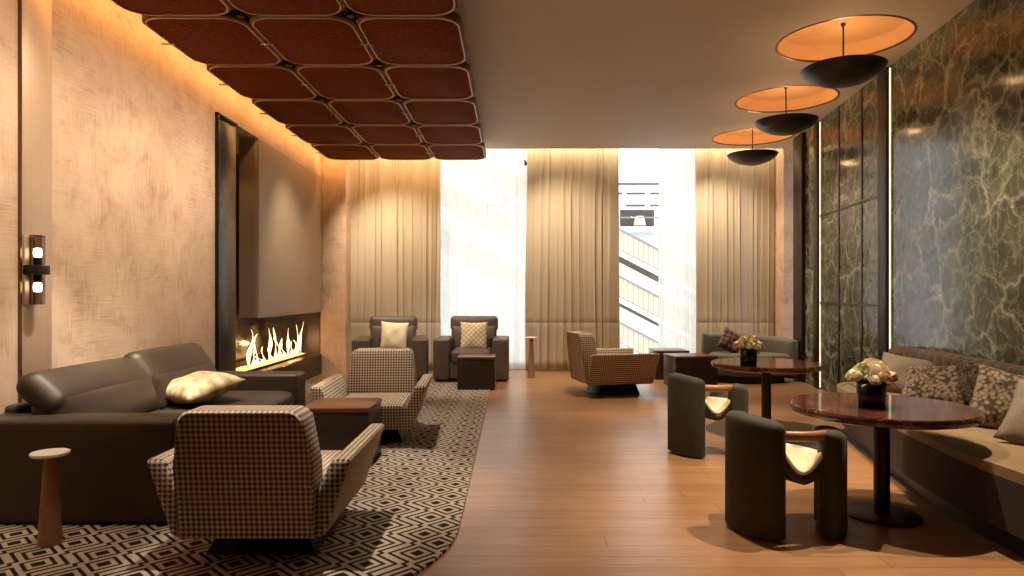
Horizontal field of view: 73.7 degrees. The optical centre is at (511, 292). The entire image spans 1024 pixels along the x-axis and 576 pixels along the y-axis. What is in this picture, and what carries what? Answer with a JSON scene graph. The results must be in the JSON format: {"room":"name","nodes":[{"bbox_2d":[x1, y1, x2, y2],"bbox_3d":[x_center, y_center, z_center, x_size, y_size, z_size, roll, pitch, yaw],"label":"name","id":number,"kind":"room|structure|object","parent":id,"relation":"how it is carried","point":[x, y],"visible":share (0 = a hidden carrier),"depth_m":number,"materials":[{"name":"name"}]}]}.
{"room":"hotel lobby","nodes":[
{"label":"hotel lobby","id":0,"kind":"room"},
{"bbox_2d":[0,0,321,413],"bbox_3d":[-3.260,-0.500,3.710,0.620,3.500,13.820,0,0,0],"label":"wall","id":1,"kind":"structure","parent":0,"point":[133,115],"depth_m":5.14,"materials":[{"name":"paint"}]},
{"bbox_2d":[18,0,21,402],"bbox_3d":[-2.947,-0.500,4.082,0.026,3.500,0.013,0,0,0],"label":"trim","id":2,"kind":"structure","parent":1,"relation":"attached to","point":[19,1],"depth_m":4.08,"materials":[{"name":"brown metal"}]},
{"bbox_2d":[23,235,49,304],"bbox_3d":[-2.890,-0.140,4.150,0.096,0.420,0.108,0,0,0],"label":"wall sconce","id":3,"kind":"object","parent":1,"relation":"attached to","point":[35,269],"visible":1,"depth_m":4.11,"materials":[{"name":"black metal"}]},
{"bbox_2d":[22,0,51,401],"bbox_3d":[-2.949,-0.500,4.225,0.022,3.500,0.270,0,0,0],"label":"wall panel","id":4,"kind":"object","parent":1,"relation":"attached to","point":[36,14],"depth_m":4.22,"materials":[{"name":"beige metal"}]},
{"bbox_2d":[231,4,375,98],"bbox_3d":[-1.527,-2.071,7.040,2.190,0.038,6.180,0,0,0],"label":"ceiling","id":5,"kind":"structure","parent":0,"point":[345,6],"depth_m":5.00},
{"bbox_2d":[111,0,230,15],"bbox_3d":[-2.374,-2.014,4.380,0.837,0.072,1.052,0,0,0],"label":"ceiling panel","id":6,"kind":"object","parent":5,"relation":"attached to","point":[144,7],"visible":0.98,"depth_m":4.77,"materials":[{"name":"red"}]},
{"bbox_2d":[142,10,281,64],"bbox_3d":[-2.374,-2.014,5.440,0.837,0.072,1.052,0,0,0],"label":"ceiling panel","id":7,"kind":"object","parent":5,"relation":"attached to","point":[225,39],"visible":0.98,"depth_m":5.34,"materials":[{"name":"red leather"}]},
{"bbox_2d":[236,9,244,17],"bbox_3d":[-1.952,-2.021,4.910,0.060,0.070,0.060,0,0,0],"label":"recessed light","id":8,"kind":"object","parent":5,"relation":"in","point":[239,14],"visible":0.68,"depth_m":4.89,"materials":[{"name":"black metal"}]},
{"bbox_2d":[206,60,317,99],"bbox_3d":[-2.374,-2.014,6.500,0.837,0.072,1.052,0,0,0],"label":"ceiling panel","id":9,"kind":"object","parent":5,"relation":"attached to","point":[278,81],"visible":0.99,"depth_m":6.43,"materials":[{"name":"red"}]},
{"bbox_2d":[227,0,343,15],"bbox_3d":[-1.585,-2.014,4.380,0.837,0.072,1.052,0,0,0],"label":"ceiling panel","id":10,"kind":"object","parent":5,"relation":"attached to","point":[255,7],"visible":1,"depth_m":4.77,"materials":[{"name":"red"}]},
{"bbox_2d":[285,60,291,66],"bbox_3d":[-1.952,-2.021,5.970,0.060,0.070,0.060,0,0,0],"label":"recessed light","id":11,"kind":"object","parent":5,"relation":"in","point":[287,63],"visible":0.65,"depth_m":5.95,"materials":[{"name":"black metal"}]},
{"bbox_2d":[252,95,343,124],"bbox_3d":[-2.374,-2.014,7.560,0.837,0.072,1.052,0,0,0],"label":"ceiling panel","id":12,"kind":"object","parent":5,"relation":"attached to","point":[314,111],"visible":0.95,"depth_m":7.50,"materials":[{"name":"red wood"}]},
{"bbox_2d":[249,11,374,64],"bbox_3d":[-1.585,-2.014,5.440,0.837,0.072,1.052,0,0,0],"label":"ceiling panel","id":13,"kind":"object","parent":5,"relation":"attached to","point":[335,39],"visible":0.96,"depth_m":5.37,"materials":[{"name":"red leather"}]},
{"bbox_2d":[285,121,362,144],"bbox_3d":[-2.374,-2.014,8.620,0.837,0.072,1.052,0,0,0],"label":"ceiling panel","id":14,"kind":"object","parent":5,"relation":"attached to","point":[340,134],"visible":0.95,"depth_m":8.58,"materials":[{"name":"red"}]},
{"bbox_2d":[311,141,378,159],"bbox_3d":[-2.374,-2.014,9.680,0.837,0.072,1.052,0,0,0],"label":"ceiling panel","id":15,"kind":"object","parent":5,"relation":"attached to","point":[361,151],"visible":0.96,"depth_m":9.65,"materials":[{"name":"red"}]},
{"bbox_2d":[295,61,395,99],"bbox_3d":[-1.585,-2.014,6.500,0.837,0.072,1.052,0,0,0],"label":"ceiling panel","id":16,"kind":"object","parent":5,"relation":"attached to","point":[367,81],"visible":0.99,"depth_m":6.43,"materials":[{"name":"red"}]},
{"bbox_2d":[346,7,354,17],"bbox_3d":[-1.162,-2.021,4.910,0.060,0.070,0.060,0,0,0],"label":"recessed light","id":17,"kind":"object","parent":5,"relation":"in","point":[349,13],"visible":0.74,"depth_m":4.89,"materials":[{"name":"black metal"}]},
{"bbox_2d":[327,96,410,124],"bbox_3d":[-1.585,-2.014,7.560,0.837,0.072,1.052,0,0,0],"label":"ceiling panel","id":18,"kind":"object","parent":5,"relation":"attached to","point":[387,111],"visible":0.94,"depth_m":7.50,"materials":[{"name":"red wood"}]},
{"bbox_2d":[376,58,382,66],"bbox_3d":[-1.162,-2.021,5.970,0.060,0.070,0.060,0,0,0],"label":"recessed light","id":19,"kind":"object","parent":5,"relation":"in","point":[378,63],"visible":0.69,"depth_m":5.95,"materials":[{"name":"black metal"}]},
{"bbox_2d":[351,122,422,144],"bbox_3d":[-1.585,-2.014,8.620,0.837,0.072,1.052,0,0,0],"label":"ceiling panel","id":20,"kind":"object","parent":5,"relation":"attached to","point":[405,134],"visible":0.93,"depth_m":8.58,"materials":[{"name":"red"}]},
{"bbox_2d":[396,94,401,100],"bbox_3d":[-1.162,-2.021,7.030,0.060,0.070,0.060,0,0,0],"label":"recessed light","id":21,"kind":"object","parent":5,"relation":"in","point":[398,98],"visible":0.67,"depth_m":7.01,"materials":[{"name":"black metal"}]},
{"bbox_2d":[342,0,457,15],"bbox_3d":[-0.794,-2.014,4.380,0.837,0.072,1.052,0,0,0],"label":"ceiling panel","id":22,"kind":"object","parent":5,"relation":"attached to","point":[365,7],"visible":1,"depth_m":4.77,"materials":[{"name":"red"}]},
{"bbox_2d":[369,142,432,159],"bbox_3d":[-1.585,-2.014,9.680,0.837,0.072,1.052,0,0,0],"label":"ceiling panel","id":23,"kind":"object","parent":5,"relation":"attached to","point":[416,151],"visible":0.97,"depth_m":9.63,"materials":[{"name":"red"}]},
{"bbox_2d":[356,11,467,64],"bbox_3d":[-0.794,-2.014,5.440,0.837,0.072,1.052,0,0,0],"label":"ceiling panel","id":24,"kind":"object","parent":5,"relation":"attached to","point":[393,40],"visible":0.99,"depth_m":5.37,"materials":[{"name":"red leather"}]},
{"bbox_2d":[383,61,474,99],"bbox_3d":[-0.794,-2.014,6.500,0.837,0.072,1.052,0,0,0],"label":"ceiling panel","id":25,"kind":"object","parent":5,"relation":"attached to","point":[414,82],"visible":0.98,"depth_m":6.43,"materials":[{"name":"red"}]},
{"bbox_2d":[402,96,479,124],"bbox_3d":[-0.794,-2.014,7.560,0.837,0.072,1.052,0,0,0],"label":"ceiling panel","id":26,"kind":"object","parent":5,"relation":"attached to","point":[464,111],"visible":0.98,"depth_m":7.50,"materials":[{"name":"red"}]},
{"bbox_2d":[416,122,482,144],"bbox_3d":[-0.794,-2.014,8.620,0.837,0.072,1.052,0,0,0],"label":"ceiling panel","id":27,"kind":"object","parent":5,"relation":"attached to","point":[472,134],"visible":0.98,"depth_m":8.58,"materials":[{"name":"red"}]},
{"bbox_2d":[426,142,485,159],"bbox_3d":[-0.794,-2.014,9.680,0.837,0.072,1.052,0,0,0],"label":"ceiling panel","id":28,"kind":"object","parent":5,"relation":"attached to","point":[475,151],"visible":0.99,"depth_m":9.67,"materials":[{"name":"fabric"}]},
{"bbox_2d":[320,148,792,373],"bbox_3d":[1.015,-0.670,11.025,9.170,3.840,0.850,0,0,0],"label":"wall","id":29,"kind":"structure","parent":0,"point":[335,316],"depth_m":10.60,"materials":[{"name":"paint"}]},
{"bbox_2d":[351,157,440,369],"bbox_3d":[-1.859,-0.646,10.917,1.464,3.768,0.070,0,0,0],"label":"curtain","id":30,"kind":"object","parent":29,"relation":"hanging from","point":[395,204],"visible":0.59,"depth_m":10.92,"materials":[{"name":"fabric"}]},
{"bbox_2d":[695,149,774,352],"bbox_3d":[3.570,-0.646,10.919,1.277,3.768,0.072,0,0,0],"label":"curtain","id":31,"kind":"object","parent":29,"relation":"hanging from","point":[735,203],"visible":0.77,"depth_m":10.92,"materials":[{"name":"fabric"}]},
{"bbox_2d":[305,369,1023,575],"bbox_3d":[0.700,1.310,4.200,9.800,0.120,14.800,0,0,0],"label":"floor","id":32,"kind":"structure","parent":0,"point":[567,479],"depth_m":3.94,"materials":[{"name":"brown wood"}]},
{"bbox_2d":[0,383,489,575],"bbox_3d":[-1.590,1.244,5.910,2.620,0.012,7.020,0,0,0],"label":"rug","id":33,"kind":"object","parent":32,"relation":"on","point":[407,512],"visible":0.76,"depth_m":3.51,"materials":[{"name":"multicoloured carpet"}]},
{"bbox_2d":[29,448,70,547],"bbox_3d":[-2.280,1.010,3.370,0.172,0.455,0.172,0,0,0],"label":"table","id":34,"kind":"object","parent":33,"relation":"on","point":[50,533],"visible":1,"depth_m":3.34,"materials":[{"name":"brown wood"}]},
{"bbox_2d":[29,448,70,458],"bbox_3d":[-2.280,0.792,3.370,0.172,0.018,0.172,0,0,0],"label":"tabletop","id":35,"kind":"object","parent":34,"relation":"on","point":[52,453],"depth_m":3.34,"materials":[{"name":"beige wood"}]},
{"bbox_2d":[0,343,304,523],"bbox_3d":[-2.350,0.826,4.800,1.100,0.820,2.340,0,0,0],"label":"leather sofa","id":36,"kind":"object","parent":33,"relation":"on","point":[114,416],"visible":0.71,"depth_m":3.63,"materials":[{"name":"brown leather"}]},
{"bbox_2d":[149,409,191,412],"bbox_3d":[-2.180,0.915,4.345,0.740,0.270,0.900,0,0,0],"label":"seat cushion","id":37,"kind":"object","parent":36,"relation":"on","point":[150,410],"depth_m":4.60,"materials":[{"name":"leather"}]},
{"bbox_2d":[166,371,245,404],"bbox_3d":[-2.300,0.691,5.000,0.520,0.229,0.448,0,0,34],"label":"cushion","id":38,"kind":"object","parent":36,"relation":"on","point":[199,386],"visible":0.94,"depth_m":4.87,"materials":[{"name":"beige fabric"}]},
{"bbox_2d":[164,391,292,409],"bbox_3d":[-2.180,0.915,5.255,0.740,0.270,0.900,0,0,0],"label":"seat cushion","id":39,"kind":"object","parent":36,"relation":"on","point":[230,397],"depth_m":5.15,"materials":[{"name":"leather"}]},
{"bbox_2d":[147,405,383,554],"bbox_3d":[-1.190,0.876,3.454,0.915,0.723,0.969,0,0,0],"label":"lounge chair","id":40,"kind":"object","parent":33,"relation":"on","point":[251,479],"visible":1,"depth_m":3.03,"materials":[{"name":"beige fabric"}]},
{"bbox_2d":[306,398,381,461],"bbox_3d":[-1.260,1.028,5.090,0.490,0.420,0.480,0,0,0],"label":"table","id":41,"kind":"object","parent":33,"relation":"on","point":[338,421],"visible":0.62,"depth_m":4.86,"materials":[{"name":"brown wood"}]},
{"bbox_2d":[311,348,431,441],"bbox_3d":[-1.177,0.876,5.947,0.915,0.723,0.969,0,0,-3],"label":"lounge chair","id":42,"kind":"object","parent":33,"relation":"on","point":[388,374],"visible":0.59,"depth_m":6.19,"materials":[{"name":"beige fabric"}]},
{"bbox_2d":[457,354,495,389],"bbox_3d":[-0.460,1.028,8.960,0.490,0.420,0.480,0,0,0],"label":"table","id":43,"kind":"object","parent":33,"relation":"on","point":[474,371],"visible":1,"depth_m":8.72,"materials":[{"name":"brown wood"}]},
{"bbox_2d":[215,112,321,379],"bbox_3d":[-3.245,-0.275,8.693,0.650,3.050,3.815,0,0,0],"label":"fireplace","id":44,"kind":"object","parent":32,"relation":"on","point":[268,204],"visible":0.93,"depth_m":8.52,"materials":[{"name":"beige paint"}]},
{"bbox_2d":[239,138,321,318],"bbox_3d":[-3.060,-0.748,9.260,0.220,2.105,2.660,0,0,0],"label":"hood","id":45,"kind":"object","parent":44,"relation":"attached to","point":[280,198],"depth_m":8.59,"materials":[{"name":"beige paint"}]},
{"bbox_2d":[351,316,428,380],"bbox_3d":[-1.761,0.792,10.030,1.060,0.891,0.941,0,0,-6],"label":"leather armchair","id":46,"kind":"object","parent":32,"relation":"on","point":[419,344],"visible":0.51,"depth_m":10.09,"materials":[{"name":"black leather"}]},
{"bbox_2d":[379,321,408,347],"bbox_3d":[-1.715,0.625,9.929,0.421,0.429,0.186,0,0,-6],"label":"cushion","id":47,"kind":"object","parent":46,"relation":"on","point":[392,334],"visible":0.93,"depth_m":9.88,"materials":[{"name":"beige fabric"}]},
{"bbox_2d":[433,316,508,380],"bbox_3d":[-0.575,0.792,10.030,1.060,0.891,0.941,0,0,1],"label":"leather armchair","id":48,"kind":"object","parent":32,"relation":"on","point":[446,349],"visible":0.7,"depth_m":9.59,"materials":[{"name":"brown leather"}]},
{"bbox_2d":[460,322,487,347],"bbox_3d":[-0.555,0.625,9.931,0.400,0.406,0.195,0,0,0],"label":"cushion","id":49,"kind":"object","parent":48,"relation":"on","point":[472,334],"visible":0.93,"depth_m":9.88,"materials":[{"name":"fabric"}]},
{"bbox_2d":[440,149,526,368],"bbox_3d":[-0.444,-0.647,11.098,1.724,3.765,0.018,0,0,0],"label":"sheer curtain","id":50,"kind":"object","parent":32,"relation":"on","point":[483,203],"visible":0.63,"depth_m":11.10,"materials":[{"name":"white fabric"}]},
{"bbox_2d":[525,337,536,377],"bbox_3d":[0.285,0.950,10.100,0.176,0.600,0.176,0,0,0],"label":"table","id":51,"kind":"object","parent":32,"relation":"on","point":[531,367],"visible":1,"depth_m":10.06,"materials":[{"name":"brown wood"}]},
{"bbox_2d":[525,149,619,370],"bbox_3d":[0.970,-0.646,10.894,1.520,3.768,0.103,0,0,0],"label":"curtain","id":52,"kind":"object","parent":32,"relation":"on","point":[572,275],"visible":0.89,"depth_m":10.91,"materials":[{"name":"fabric"}]},
{"bbox_2d":[567,331,659,395],"bbox_3d":[1.225,0.867,8.590,0.969,0.766,0.915,0,0,-13],"label":"lounge chair","id":53,"kind":"object","parent":32,"relation":"on","point":[605,371],"visible":1,"depth_m":8.25,"materials":[{"name":"beige fabric"}]},
{"bbox_2d":[649,348,689,379],"bbox_3d":[2.310,1.040,10.060,0.490,0.420,0.480,0,0,0],"label":"table","id":54,"kind":"object","parent":32,"relation":"on","point":[659,375],"visible":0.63,"depth_m":9.82,"materials":[{"name":"brown wood"}]},
{"bbox_2d":[658,149,695,352],"bbox_3d":[2.752,-0.647,11.098,0.743,3.766,0.019,0,0,0],"label":"sheer curtain","id":55,"kind":"object","parent":32,"relation":"on","point":[677,193],"visible":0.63,"depth_m":11.10,"materials":[{"name":"white fabric"}]},
{"bbox_2d":[663,353,717,384],"bbox_3d":[2.400,1.040,9.200,0.588,0.420,0.480,0,0,-7],"label":"table","id":56,"kind":"object","parent":32,"relation":"on","point":[698,365],"visible":0.77,"depth_m":8.98,"materials":[{"name":"brown wood"}]},
{"bbox_2d":[668,373,747,457],"bbox_3d":[1.541,0.938,5.386,0.625,0.616,0.493,0,0,-6],"label":"barrel chair","id":57,"kind":"object","parent":32,"relation":"on","point":[688,408],"visible":0.81,"depth_m":5.18,"materials":[{"name":"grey leather"}]},
{"bbox_2d":[700,333,798,383],"bbox_3d":[3.445,0.920,9.812,1.304,0.660,0.965,0,0,0],"label":"curved sofa","id":58,"kind":"object","parent":32,"relation":"on","point":[775,347],"visible":0.56,"depth_m":9.63,"materials":[{"name":"green fabric"}]},
{"bbox_2d":[717,327,740,352],"bbox_3d":[3.170,0.705,9.861,0.448,0.438,0.176,0,0,6],"label":"cushion","id":59,"kind":"object","parent":58,"relation":"on","point":[729,337],"visible":0.74,"depth_m":9.80,"materials":[{"name":"fabric"}]},
{"bbox_2d":[711,358,823,430],"bbox_3d":[2.310,0.940,6.200,0.960,0.620,0.960,0,0,38],"label":"pedestal table","id":60,"kind":"object","parent":32,"relation":"on","point":[766,367],"visible":0.72,"depth_m":6.10,"materials":[{"name":"brown wood"}]},
{"bbox_2d":[732,334,764,365],"bbox_3d":[2.071,0.494,5.980,0.274,0.272,0.271,0,0,17],"label":"flower vase","id":61,"kind":"object","parent":60,"relation":"on","point":[751,344],"visible":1,"depth_m":5.92,"materials":[{"name":"pink plant"}]},
{"bbox_2d":[725,410,846,540],"bbox_3d":[1.456,0.938,3.656,0.625,0.616,0.493,0,0,-6],"label":"barrel chair","id":62,"kind":"object","parent":32,"relation":"on","point":[761,455],"visible":1,"depth_m":3.45,"materials":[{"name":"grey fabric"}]},
{"bbox_2d":[790,393,985,526],"bbox_3d":[2.080,0.940,3.840,0.960,0.620,0.960,0,0,0],"label":"pedestal table","id":63,"kind":"object","parent":32,"relation":"on","point":[900,412],"visible":0.95,"depth_m":3.76,"materials":[{"name":"red stone"}]},
{"bbox_2d":[842,358,898,408],"bbox_3d":[1.982,0.495,3.779,0.280,0.270,0.275,0,0,0],"label":"flower vase","id":64,"kind":"object","parent":63,"relation":"on","point":[871,392],"visible":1,"depth_m":3.72,"materials":[{"name":"pink plant"}]},
{"bbox_2d":[836,346,1023,557],"bbox_3d":[2.816,0.865,3.402,0.999,0.771,6.133,0,0,7],"label":"banquette","id":65,"kind":"object","parent":32,"relation":"on","point":[974,477],"visible":0.55,"depth_m":3.70,"materials":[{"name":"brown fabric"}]},
{"bbox_2d":[881,352,932,392],"bbox_3d":[3.281,0.695,5.715,0.244,0.374,0.470,0,0,-40],"label":"cushion","id":66,"kind":"object","parent":65,"relation":"on","point":[897,364],"visible":0.42,"depth_m":5.69,"materials":[{"name":"beige fabric"}]},
{"bbox_2d":[900,365,964,404],"bbox_3d":[3.180,0.700,5.144,0.276,0.337,0.493,0,0,-39],"label":"cushion","id":67,"kind":"object","parent":65,"relation":"on","point":[931,382],"visible":0.75,"depth_m":5.09,"materials":[{"name":"brown fabric"}]},
{"bbox_2d":[956,357,994,405],"bbox_3d":[3.318,0.660,4.905,0.162,0.369,0.426,0,0,-1],"label":"cushion","id":68,"kind":"object","parent":65,"relation":"on","point":[966,370],"visible":0.39,"depth_m":4.91,"materials":[{"name":"brown fabric"}]},
{"bbox_2d":[969,363,1023,428],"bbox_3d":[3.050,0.675,4.176,0.492,0.458,0.233,0,0,40],"label":"cushion","id":69,"kind":"object","parent":65,"relation":"on","point":[994,391],"visible":0.66,"depth_m":4.17,"materials":[{"name":"brown fabric"}]},
{"bbox_2d":[993,378,1023,445],"bbox_3d":[2.939,0.700,3.704,0.522,0.429,0.260,0,0,42],"label":"cushion","id":70,"kind":"object","parent":65,"relation":"on","point":[1011,429],"visible":1,"depth_m":3.77,"materials":[{"name":"beige fabric"}]},
{"bbox_2d":[1018,369,1023,375],"bbox_3d":[3.231,0.660,4.172,0.168,0.382,0.394,0,0,-16],"label":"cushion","id":71,"kind":"object","parent":65,"relation":"on","point":[1020,372],"visible":0.04,"depth_m":4.34,"materials":[{"name":"beige fabric"}]},
{"bbox_2d":[454,0,973,148],"bbox_3d":[0.700,-2.475,4.200,9.800,0.450,14.800,0,0,0],"label":"ceiling","id":72,"kind":"structure","parent":0,"point":[547,74],"depth_m":6.63,"materials":[{"name":"paint"}]},
{"bbox_2d":[727,129,778,165],"bbox_3d":[3.470,-2.125,9.850,0.706,0.550,0.706,0,0,0],"label":"pendant lamp","id":73,"kind":"object","parent":72,"relation":"hanging from","point":[751,157],"visible":0.88,"depth_m":9.65,"materials":[{"name":"brown metal"}]},
{"bbox_2d":[712,128,794,145],"bbox_3d":[3.470,-2.253,9.850,1.134,0.014,1.134,0,0,0],"label":"trim","id":74,"kind":"structure","parent":72,"relation":"attached to","point":[748,128],"depth_m":10.19,"materials":[{"name":"brown metal"}]},
{"bbox_2d":[754,87,818,135],"bbox_3d":[3.190,-2.125,7.950,0.706,0.550,0.706,0,0,0],"label":"pendant lamp","id":75,"kind":"object","parent":72,"relation":"hanging from","point":[786,124],"visible":0.98,"depth_m":7.76,"materials":[{"name":"brown metal"}]},
{"bbox_2d":[735,85,839,112],"bbox_3d":[3.190,-2.253,7.950,1.134,0.014,1.134,0,0,0],"label":"trim","id":76,"kind":"structure","parent":72,"relation":"attached to","point":[837,96],"depth_m":8.20,"materials":[{"name":"brown metal"}]},
{"bbox_2d":[800,23,887,88],"bbox_3d":[2.950,-2.125,6.080,0.706,0.550,0.706,0,0,0],"label":"pendant lamp","id":77,"kind":"object","parent":72,"relation":"hanging from","point":[842,71],"visible":1,"depth_m":5.90,"materials":[{"name":"brown metal"}]},
{"bbox_2d":[775,14,916,61],"bbox_3d":[2.950,-2.253,6.080,1.134,0.014,1.134,0,0,0],"label":"trim","id":78,"kind":"structure","parent":72,"relation":"attached to","point":[907,19],"depth_m":6.00,"materials":[{"name":"brown metal"}]},
{"bbox_2d":[805,0,1023,392],"bbox_3d":[3.556,-0.500,3.247,0.500,3.500,13.409,0,0,7],"label":"wall","id":79,"kind":"structure","parent":0,"point":[957,96],"depth_m":5.82,"materials":[{"name":"green stone"}]},
{"bbox_2d":[793,132,804,381],"bbox_3d":[4.107,-0.497,9.742,0.070,3.495,0.423,0,0,7],"label":"trim","id":80,"kind":"structure","parent":79,"relation":"attached to","point":[799,141],"depth_m":9.64,"materials":[{"name":"brown metal"}]},
{"bbox_2d":[813,121,819,388],"bbox_3d":[4.019,-0.497,8.981,0.055,3.495,0.161,0,0,7],"label":"trim","id":81,"kind":"structure","parent":79,"relation":"attached to","point":[816,125],"depth_m":8.93,"materials":[{"name":"brown metal"}]},
{"bbox_2d":[819,122,819,386],"bbox_3d":[4.010,-0.500,8.890,0.011,3.460,0.007,0,0,0],"label":"light strip","id":82,"kind":"object","parent":79,"relation":"attached to","point":[819,122],"visible":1,"depth_m":8.89,"materials":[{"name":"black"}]},
{"bbox_2d":[838,106,839,382],"bbox_3d":[3.934,-0.497,8.199,0.028,3.495,0.036,0,0,7],"label":"trim","id":83,"kind":"structure","parent":79,"relation":"attached to","point":[838,106],"depth_m":8.20,"materials":[{"name":"brown metal"}]},
{"bbox_2d":[820,195,877,216],"bbox_3d":[3.901,-1.000,7.939,0.028,0.028,1.915,0,0,7],"label":"trim","id":84,"kind":"structure","parent":79,"relation":"attached to","point":[876,196],"depth_m":7.81,"materials":[{"name":"brown metal"}]},
{"bbox_2d":[820,302,877,306],"bbox_3d":[3.901,0.130,7.939,0.028,0.028,1.915,0,0,7],"label":"trim","id":85,"kind":"structure","parent":79,"relation":"attached to","point":[829,303],"depth_m":7.81,"materials":[{"name":"brown metal"}]},
{"bbox_2d":[860,88,862,379],"bbox_3d":[3.845,-0.497,7.489,0.028,3.495,0.036,0,0,7],"label":"trim","id":86,"kind":"structure","parent":79,"relation":"attached to","point":[861,89],"depth_m":7.48,"materials":[{"name":"brown metal"}]},
{"bbox_2d":[878,67,889,359],"bbox_3d":[3.754,-0.497,6.876,0.055,3.495,0.212,0,0,7],"label":"trim","id":87,"kind":"structure","parent":79,"relation":"attached to","point":[883,77],"depth_m":6.84,"materials":[{"name":"brown metal"}]},
{"bbox_2d":[889,68,890,348],"bbox_3d":[3.742,-0.500,6.760,0.011,3.460,0.007,0,0,0],"label":"light strip","id":88,"kind":"object","parent":79,"relation":"attached to","point":[889,68],"visible":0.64,"depth_m":6.76,"materials":[{"name":"white plastic"}]},
{"label":"outside","id":89,"kind":"structure","parent":0,"visible":0},
{"bbox_3d":[10.000,7.400,40.800,100.000,0.300,58.400,0,0,0],"label":"ground","id":90,"kind":"structure","parent":89,"visible":0},
{"bbox_2d":[619,149,658,340],"bbox_3d":[7.500,-7.750,35.700,75.000,30.000,1.800,0,0,0],"label":"building","id":91,"kind":"structure","parent":90,"relation":"on","point":[638,168],"depth_m":36.00,"materials":[{"name":"white concrete"}]},
{"bbox_2d":[620,322,657,353],"bbox_3d":[5.757,2.385,31.075,18.000,10.560,2.250,0,0,0],"label":"flight","id":92,"kind":"object","parent":90,"relation":"on","point":[630,337],"visible":0.13,"depth_m":30.00,"materials":[{"name":"metal"}]},
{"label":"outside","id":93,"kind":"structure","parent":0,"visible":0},
{"bbox_2d":[619,228,657,281],"bbox_3d":[5.757,-1.702,31.075,18.000,10.560,2.250,0,0,0],"label":"flight","id":94,"kind":"object","parent":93,"point":[635,253],"visible":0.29,"depth_m":30.00,"materials":[{"name":"metal"}]},
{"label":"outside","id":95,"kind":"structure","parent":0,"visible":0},
{"bbox_2d":[619,275,657,325],"bbox_3d":[5.757,0.364,31.075,18.000,10.560,2.250,0,0,0],"label":"flight","id":96,"kind":"object","parent":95,"point":[633,298],"visible":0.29,"depth_m":30.00,"materials":[{"name":"metal"}]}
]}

